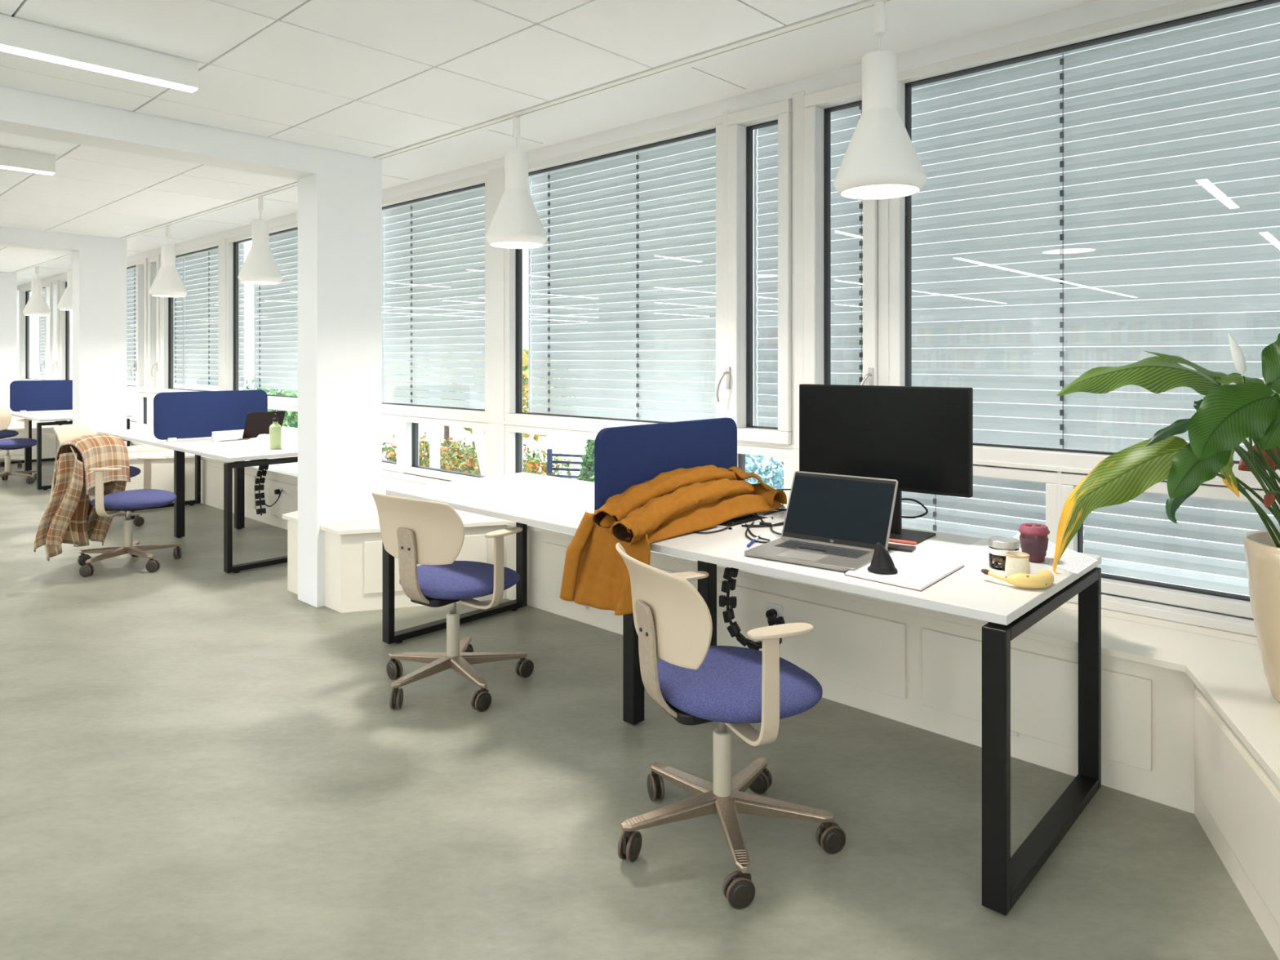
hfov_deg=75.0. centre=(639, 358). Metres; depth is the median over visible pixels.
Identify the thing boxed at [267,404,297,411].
window
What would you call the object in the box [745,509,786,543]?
power cable
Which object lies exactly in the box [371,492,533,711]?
office chair
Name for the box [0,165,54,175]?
diffuser
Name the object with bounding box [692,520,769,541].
power cable
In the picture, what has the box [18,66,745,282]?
ceiling
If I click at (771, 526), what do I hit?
power cable
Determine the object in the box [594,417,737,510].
screen
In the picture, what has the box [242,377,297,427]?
shrub
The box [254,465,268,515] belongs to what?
spine
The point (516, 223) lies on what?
pendant lamp
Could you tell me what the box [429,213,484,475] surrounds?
steel post
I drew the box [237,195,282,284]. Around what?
pendant lamp
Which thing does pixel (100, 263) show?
column
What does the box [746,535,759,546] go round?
ballpoint pen
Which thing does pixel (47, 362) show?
window
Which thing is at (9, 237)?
ceiling beam
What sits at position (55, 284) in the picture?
window
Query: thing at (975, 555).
paper sheet
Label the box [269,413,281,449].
water bottle
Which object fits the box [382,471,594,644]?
desk
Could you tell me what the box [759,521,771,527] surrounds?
adapter
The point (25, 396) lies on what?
screen
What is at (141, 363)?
window
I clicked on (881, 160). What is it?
pendant lamp
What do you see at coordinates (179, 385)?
steel post
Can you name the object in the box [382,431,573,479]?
hedge
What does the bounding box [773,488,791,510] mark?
power cable
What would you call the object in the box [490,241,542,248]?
diffuser
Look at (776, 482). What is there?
spruce
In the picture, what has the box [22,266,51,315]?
pendant lamp
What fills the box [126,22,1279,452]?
office block
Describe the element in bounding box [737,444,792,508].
window
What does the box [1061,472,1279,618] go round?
window
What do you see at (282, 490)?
power cable
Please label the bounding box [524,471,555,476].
conifer shrub
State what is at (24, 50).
diffuser
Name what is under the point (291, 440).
paper
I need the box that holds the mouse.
[866,542,897,574]
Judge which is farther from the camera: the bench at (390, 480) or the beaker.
the bench at (390, 480)
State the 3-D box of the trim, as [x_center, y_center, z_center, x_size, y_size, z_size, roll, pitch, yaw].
[-3.296,0.428,7.880,22.350,0.020,0.125,0,0,43]
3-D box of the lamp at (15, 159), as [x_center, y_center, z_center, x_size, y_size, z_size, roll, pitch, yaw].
[-3.797,-1.111,4.319,0.062,0.108,1.272,0,0,43]
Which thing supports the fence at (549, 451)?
on the ground
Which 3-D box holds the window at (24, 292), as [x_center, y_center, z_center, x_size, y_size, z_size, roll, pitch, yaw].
[-10.582,-0.432,14.642,1.840,1.705,0.115,0,0,43]
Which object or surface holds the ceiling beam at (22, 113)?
attached to the ceiling
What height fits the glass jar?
0.088 m
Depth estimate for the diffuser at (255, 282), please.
5.99 m
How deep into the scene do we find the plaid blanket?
5.38 m
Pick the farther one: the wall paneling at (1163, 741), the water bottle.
the water bottle
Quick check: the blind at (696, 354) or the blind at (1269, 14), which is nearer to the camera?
the blind at (1269, 14)
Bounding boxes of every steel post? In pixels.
[174,325,185,388]
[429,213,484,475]
[429,222,439,468]
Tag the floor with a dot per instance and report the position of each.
(199, 760)
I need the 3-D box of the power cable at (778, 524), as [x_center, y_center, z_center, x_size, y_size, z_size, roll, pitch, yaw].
[0.515,0.618,3.231,0.502,0.024,0.260,0,0,5]
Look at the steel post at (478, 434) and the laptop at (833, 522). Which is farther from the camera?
the steel post at (478, 434)
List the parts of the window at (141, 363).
sash, frame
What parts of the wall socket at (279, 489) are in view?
socket plate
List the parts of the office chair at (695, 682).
backrest, arm, arm, seat plate, arm, seat, arm, armrest, arm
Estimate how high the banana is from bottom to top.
0.041 m
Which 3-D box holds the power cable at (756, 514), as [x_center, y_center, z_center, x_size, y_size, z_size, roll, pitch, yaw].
[0.417,0.598,3.261,0.266,0.063,0.230,0,0,43]
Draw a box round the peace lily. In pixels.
[1053,333,1279,573]
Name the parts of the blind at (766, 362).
guide rail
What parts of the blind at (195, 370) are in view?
guide rail, ladder cord, head rail, guide rail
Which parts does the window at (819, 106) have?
frame, handle lever, handle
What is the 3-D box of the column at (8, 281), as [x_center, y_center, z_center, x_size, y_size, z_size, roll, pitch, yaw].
[-8.682,-0.020,11.260,0.235,2.780,0.393,0,0,43]
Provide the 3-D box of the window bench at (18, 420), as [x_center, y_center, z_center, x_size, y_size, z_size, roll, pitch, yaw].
[-10.090,1.158,13.228,4.740,0.424,1.280,0,0,43]
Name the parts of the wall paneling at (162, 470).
access panel, access panel, access panel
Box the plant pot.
[1243,529,1279,702]
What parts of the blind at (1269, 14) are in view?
ladder cord, head rail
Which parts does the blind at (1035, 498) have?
ladder cord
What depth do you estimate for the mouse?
2.41 m
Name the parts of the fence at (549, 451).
leg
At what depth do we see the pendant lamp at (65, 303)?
9.24 m
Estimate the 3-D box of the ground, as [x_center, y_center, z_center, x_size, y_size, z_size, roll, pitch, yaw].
[5.309,1.930,24.847,54.000,0.120,36.340,0,0,43]
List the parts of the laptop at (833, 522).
lid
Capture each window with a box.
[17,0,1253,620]
[21,283,45,380]
[40,281,52,380]
[52,280,59,380]
[60,278,70,380]
[126,261,136,391]
[126,391,137,426]
[130,257,147,391]
[138,392,147,428]
[147,255,159,392]
[150,393,155,427]
[162,240,219,392]
[226,221,297,404]
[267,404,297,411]
[382,173,488,419]
[382,413,399,472]
[403,416,488,480]
[404,98,1273,490]
[504,115,722,429]
[504,424,598,474]
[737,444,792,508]
[804,80,878,385]
[888,0,1279,484]
[973,465,1057,543]
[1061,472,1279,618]
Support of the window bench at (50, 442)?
on the floor
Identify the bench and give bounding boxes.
[0,429,171,461]
[7,424,170,453]
[17,417,69,426]
[17,418,24,422]
[128,449,448,523]
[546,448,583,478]
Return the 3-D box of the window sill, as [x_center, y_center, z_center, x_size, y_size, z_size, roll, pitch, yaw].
[0.331,0.914,3.553,4.500,0.059,1.309,0,0,43]
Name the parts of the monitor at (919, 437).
panel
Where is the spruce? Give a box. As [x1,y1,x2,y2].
[745,454,783,508]
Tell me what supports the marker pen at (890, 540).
on the desk at (1009, 610)
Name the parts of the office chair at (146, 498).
backrest, arm, arm, armrest, seat plate, seat, arm, arm, armrest, arm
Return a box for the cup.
[1017,523,1049,562]
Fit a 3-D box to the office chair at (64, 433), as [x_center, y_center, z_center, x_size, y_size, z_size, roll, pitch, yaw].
[-4.428,0.954,6.802,0.604,0.832,0.628,0,0,-44]
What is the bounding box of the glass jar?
[988,536,1019,570]
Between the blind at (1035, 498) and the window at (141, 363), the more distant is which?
the window at (141, 363)
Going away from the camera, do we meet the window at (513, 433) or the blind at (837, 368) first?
the blind at (837, 368)
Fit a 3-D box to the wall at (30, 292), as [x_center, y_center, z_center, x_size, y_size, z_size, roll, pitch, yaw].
[-16.179,-0.080,10.569,0.200,2.900,13.900,0,0,43]
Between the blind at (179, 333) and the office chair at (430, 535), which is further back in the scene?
the blind at (179, 333)
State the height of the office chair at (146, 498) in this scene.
0.832 m
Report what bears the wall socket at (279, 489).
attached to the wall paneling at (162, 470)
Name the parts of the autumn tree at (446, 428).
stem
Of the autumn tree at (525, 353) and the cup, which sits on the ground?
the autumn tree at (525, 353)
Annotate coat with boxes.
[560,464,786,615]
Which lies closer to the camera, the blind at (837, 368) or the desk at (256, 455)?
the blind at (837, 368)
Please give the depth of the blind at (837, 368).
4.15 m
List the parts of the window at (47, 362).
sash, frame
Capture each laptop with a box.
[239,410,285,439]
[744,471,897,571]
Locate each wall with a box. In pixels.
[17,0,1099,285]
[17,290,31,380]
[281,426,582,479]
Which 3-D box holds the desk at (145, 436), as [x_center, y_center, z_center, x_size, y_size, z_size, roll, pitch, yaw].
[-3.918,1.000,7.080,1.446,0.740,0.868,0,0,43]
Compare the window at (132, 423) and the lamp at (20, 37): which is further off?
the window at (132, 423)
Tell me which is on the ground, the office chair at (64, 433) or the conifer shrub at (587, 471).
the conifer shrub at (587, 471)
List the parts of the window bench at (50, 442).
access panel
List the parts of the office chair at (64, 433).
backrest, arm, seat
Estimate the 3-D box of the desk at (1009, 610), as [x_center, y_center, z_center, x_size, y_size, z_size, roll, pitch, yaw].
[0.654,1.000,2.841,1.453,0.740,0.868,0,0,43]
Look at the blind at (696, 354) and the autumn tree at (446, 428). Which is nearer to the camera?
the blind at (696, 354)
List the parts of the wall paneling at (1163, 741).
access panel, access panel, access panel, access panel, access panel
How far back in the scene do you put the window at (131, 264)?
10.99 m
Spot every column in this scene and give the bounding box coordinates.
[0,271,17,426]
[72,234,126,445]
[297,146,382,607]
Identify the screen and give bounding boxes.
[9,379,72,413]
[153,389,267,441]
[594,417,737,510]
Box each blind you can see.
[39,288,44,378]
[126,266,136,381]
[173,256,183,387]
[182,241,247,390]
[253,229,297,390]
[382,186,484,408]
[528,133,715,422]
[753,124,777,426]
[831,105,862,385]
[902,475,1045,538]
[911,1,1279,460]
[1083,492,1279,595]
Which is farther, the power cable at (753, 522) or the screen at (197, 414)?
the screen at (197, 414)
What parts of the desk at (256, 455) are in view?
leg, leg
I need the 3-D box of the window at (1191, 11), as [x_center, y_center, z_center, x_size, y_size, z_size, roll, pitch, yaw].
[1.809,-0.432,3.154,1.805,1.705,0.115,0,0,43]
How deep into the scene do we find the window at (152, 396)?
10.43 m
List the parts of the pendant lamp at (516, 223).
lamp shade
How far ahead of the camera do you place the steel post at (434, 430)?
8.96 m
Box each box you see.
[212,429,248,442]
[714,514,773,529]
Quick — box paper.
[247,431,297,445]
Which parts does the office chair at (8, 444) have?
arm, backrest, seat plate, seat, arm, arm, armrest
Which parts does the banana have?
stem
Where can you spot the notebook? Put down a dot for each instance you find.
(915, 572)
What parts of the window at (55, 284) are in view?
frame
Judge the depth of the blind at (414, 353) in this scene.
6.61 m
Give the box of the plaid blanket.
[33,433,130,560]
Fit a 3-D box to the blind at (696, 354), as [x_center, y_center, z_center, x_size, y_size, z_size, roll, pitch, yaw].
[-0.118,-0.438,5.138,1.872,1.724,0.165,0,0,43]
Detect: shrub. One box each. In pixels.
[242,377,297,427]
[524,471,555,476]
[575,416,595,482]
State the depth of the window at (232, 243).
8.80 m
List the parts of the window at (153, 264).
frame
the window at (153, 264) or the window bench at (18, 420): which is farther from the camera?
the window bench at (18, 420)
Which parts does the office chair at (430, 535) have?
arm, backrest, arm, seat plate, seat, arm, arm, armrest, arm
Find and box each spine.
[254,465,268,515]
[719,567,785,649]
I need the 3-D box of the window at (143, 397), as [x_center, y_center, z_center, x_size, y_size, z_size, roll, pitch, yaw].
[-6.293,0.662,10.665,0.410,0.449,0.115,0,0,43]
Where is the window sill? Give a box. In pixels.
[320,509,1279,788]
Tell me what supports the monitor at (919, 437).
on the desk at (1009, 610)
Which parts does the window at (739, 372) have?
handle lever, handle, frame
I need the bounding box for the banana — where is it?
[981,568,1053,588]
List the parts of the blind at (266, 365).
guide rail, ladder cord, head rail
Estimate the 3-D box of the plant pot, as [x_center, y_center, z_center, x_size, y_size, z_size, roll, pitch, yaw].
[1.823,0.704,2.209,0.366,0.430,0.366,0,0,43]
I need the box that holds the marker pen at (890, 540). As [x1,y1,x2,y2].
[888,538,916,544]
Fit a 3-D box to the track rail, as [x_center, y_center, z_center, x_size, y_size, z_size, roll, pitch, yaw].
[-3.870,-1.178,7.038,22.045,0.034,0.070,0,0,43]
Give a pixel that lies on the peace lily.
(1228, 415)
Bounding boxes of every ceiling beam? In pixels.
[0,85,316,179]
[0,226,79,252]
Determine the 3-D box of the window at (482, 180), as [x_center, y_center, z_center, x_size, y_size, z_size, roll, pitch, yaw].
[-1.652,-0.432,6.363,1.805,1.705,0.115,0,0,43]
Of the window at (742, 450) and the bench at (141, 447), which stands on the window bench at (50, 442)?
the bench at (141, 447)
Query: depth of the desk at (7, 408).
10.64 m
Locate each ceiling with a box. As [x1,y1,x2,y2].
[0,0,864,272]
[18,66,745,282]
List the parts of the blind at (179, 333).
ladder cord, guide rail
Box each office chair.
[0,407,36,484]
[0,428,22,467]
[53,424,144,526]
[70,444,182,577]
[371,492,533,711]
[615,542,846,909]
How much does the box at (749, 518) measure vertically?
0.076 m
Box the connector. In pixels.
[723,520,733,524]
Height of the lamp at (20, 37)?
0.108 m
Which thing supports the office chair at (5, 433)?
on the floor
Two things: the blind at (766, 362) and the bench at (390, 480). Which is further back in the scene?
the bench at (390, 480)
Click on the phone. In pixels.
(895, 547)
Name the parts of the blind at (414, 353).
guide rail, ladder cord, head rail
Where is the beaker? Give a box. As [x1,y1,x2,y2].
[1004,551,1030,576]
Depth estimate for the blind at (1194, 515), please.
3.19 m
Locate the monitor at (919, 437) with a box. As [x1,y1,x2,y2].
[799,383,973,545]
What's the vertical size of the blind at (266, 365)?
1.663 m
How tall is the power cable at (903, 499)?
0.074 m
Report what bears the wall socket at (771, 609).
attached to the wall paneling at (1163, 741)
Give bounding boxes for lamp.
[0,13,198,93]
[0,146,55,175]
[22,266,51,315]
[57,254,72,311]
[148,225,187,297]
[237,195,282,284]
[485,115,547,248]
[833,0,927,199]
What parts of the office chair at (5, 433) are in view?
seat, arm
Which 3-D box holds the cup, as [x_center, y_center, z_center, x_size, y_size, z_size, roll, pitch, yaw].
[1.230,0.574,2.603,0.090,0.112,0.090,0,0,43]
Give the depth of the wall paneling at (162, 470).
7.18 m
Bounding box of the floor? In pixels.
[0,461,1279,959]
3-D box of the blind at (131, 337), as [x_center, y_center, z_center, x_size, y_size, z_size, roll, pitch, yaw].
[-6.971,-0.469,11.492,1.782,1.663,0.165,0,0,43]
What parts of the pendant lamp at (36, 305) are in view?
lamp shade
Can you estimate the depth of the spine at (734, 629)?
3.12 m
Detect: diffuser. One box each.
[0,44,197,93]
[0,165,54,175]
[153,295,184,297]
[241,281,277,284]
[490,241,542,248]
[841,184,919,199]
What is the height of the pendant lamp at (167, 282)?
0.620 m
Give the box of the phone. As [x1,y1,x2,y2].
[887,542,915,551]
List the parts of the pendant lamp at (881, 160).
cord, lamp shade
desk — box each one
[4,407,72,463]
[10,410,132,490]
[97,427,211,511]
[153,436,297,573]
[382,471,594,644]
[622,510,1101,915]
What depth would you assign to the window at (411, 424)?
6.26 m
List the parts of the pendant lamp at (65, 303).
lamp shade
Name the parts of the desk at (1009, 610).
leg, leg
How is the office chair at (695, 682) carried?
on the floor
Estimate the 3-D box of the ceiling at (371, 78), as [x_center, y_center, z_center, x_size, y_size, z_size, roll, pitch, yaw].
[-8.143,-1.173,2.429,22.037,0.016,12.482,0,0,43]
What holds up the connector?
on the desk at (1009, 610)
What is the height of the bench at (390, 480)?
0.059 m
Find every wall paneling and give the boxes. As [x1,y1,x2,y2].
[124,457,297,594]
[324,524,1279,959]
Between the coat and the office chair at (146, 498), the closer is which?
the coat
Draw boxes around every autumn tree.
[385,351,526,443]
[441,348,575,442]
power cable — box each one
[260,489,282,506]
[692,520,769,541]
[734,523,783,527]
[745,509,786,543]
[745,513,764,524]
[770,521,783,534]
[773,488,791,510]
[902,497,928,518]
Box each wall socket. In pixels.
[274,486,282,497]
[765,601,782,620]
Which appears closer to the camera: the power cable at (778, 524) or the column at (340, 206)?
the power cable at (778, 524)
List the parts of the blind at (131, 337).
ladder cord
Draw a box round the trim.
[126,390,1279,489]
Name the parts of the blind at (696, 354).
guide rail, ladder cord, head rail, ladder cord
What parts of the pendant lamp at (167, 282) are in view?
lamp shade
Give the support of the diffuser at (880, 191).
attached to the pendant lamp at (881, 160)
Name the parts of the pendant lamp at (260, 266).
lamp shade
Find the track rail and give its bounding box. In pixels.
[12,0,905,273]
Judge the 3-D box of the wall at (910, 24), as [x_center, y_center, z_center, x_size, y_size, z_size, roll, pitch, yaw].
[-3.599,-1.288,7.554,22.350,0.245,1.055,0,0,43]
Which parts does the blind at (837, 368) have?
ladder cord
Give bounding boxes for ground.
[126,402,1273,595]
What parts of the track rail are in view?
rail, rail, rail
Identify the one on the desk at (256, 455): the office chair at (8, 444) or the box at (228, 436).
the box at (228, 436)
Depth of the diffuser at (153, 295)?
7.24 m
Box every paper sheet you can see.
[942,537,995,569]
[1012,532,1097,574]
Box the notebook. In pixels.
[844,549,964,591]
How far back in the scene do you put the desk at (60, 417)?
8.94 m
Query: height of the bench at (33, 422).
0.059 m
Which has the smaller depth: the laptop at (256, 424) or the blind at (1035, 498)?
the blind at (1035, 498)

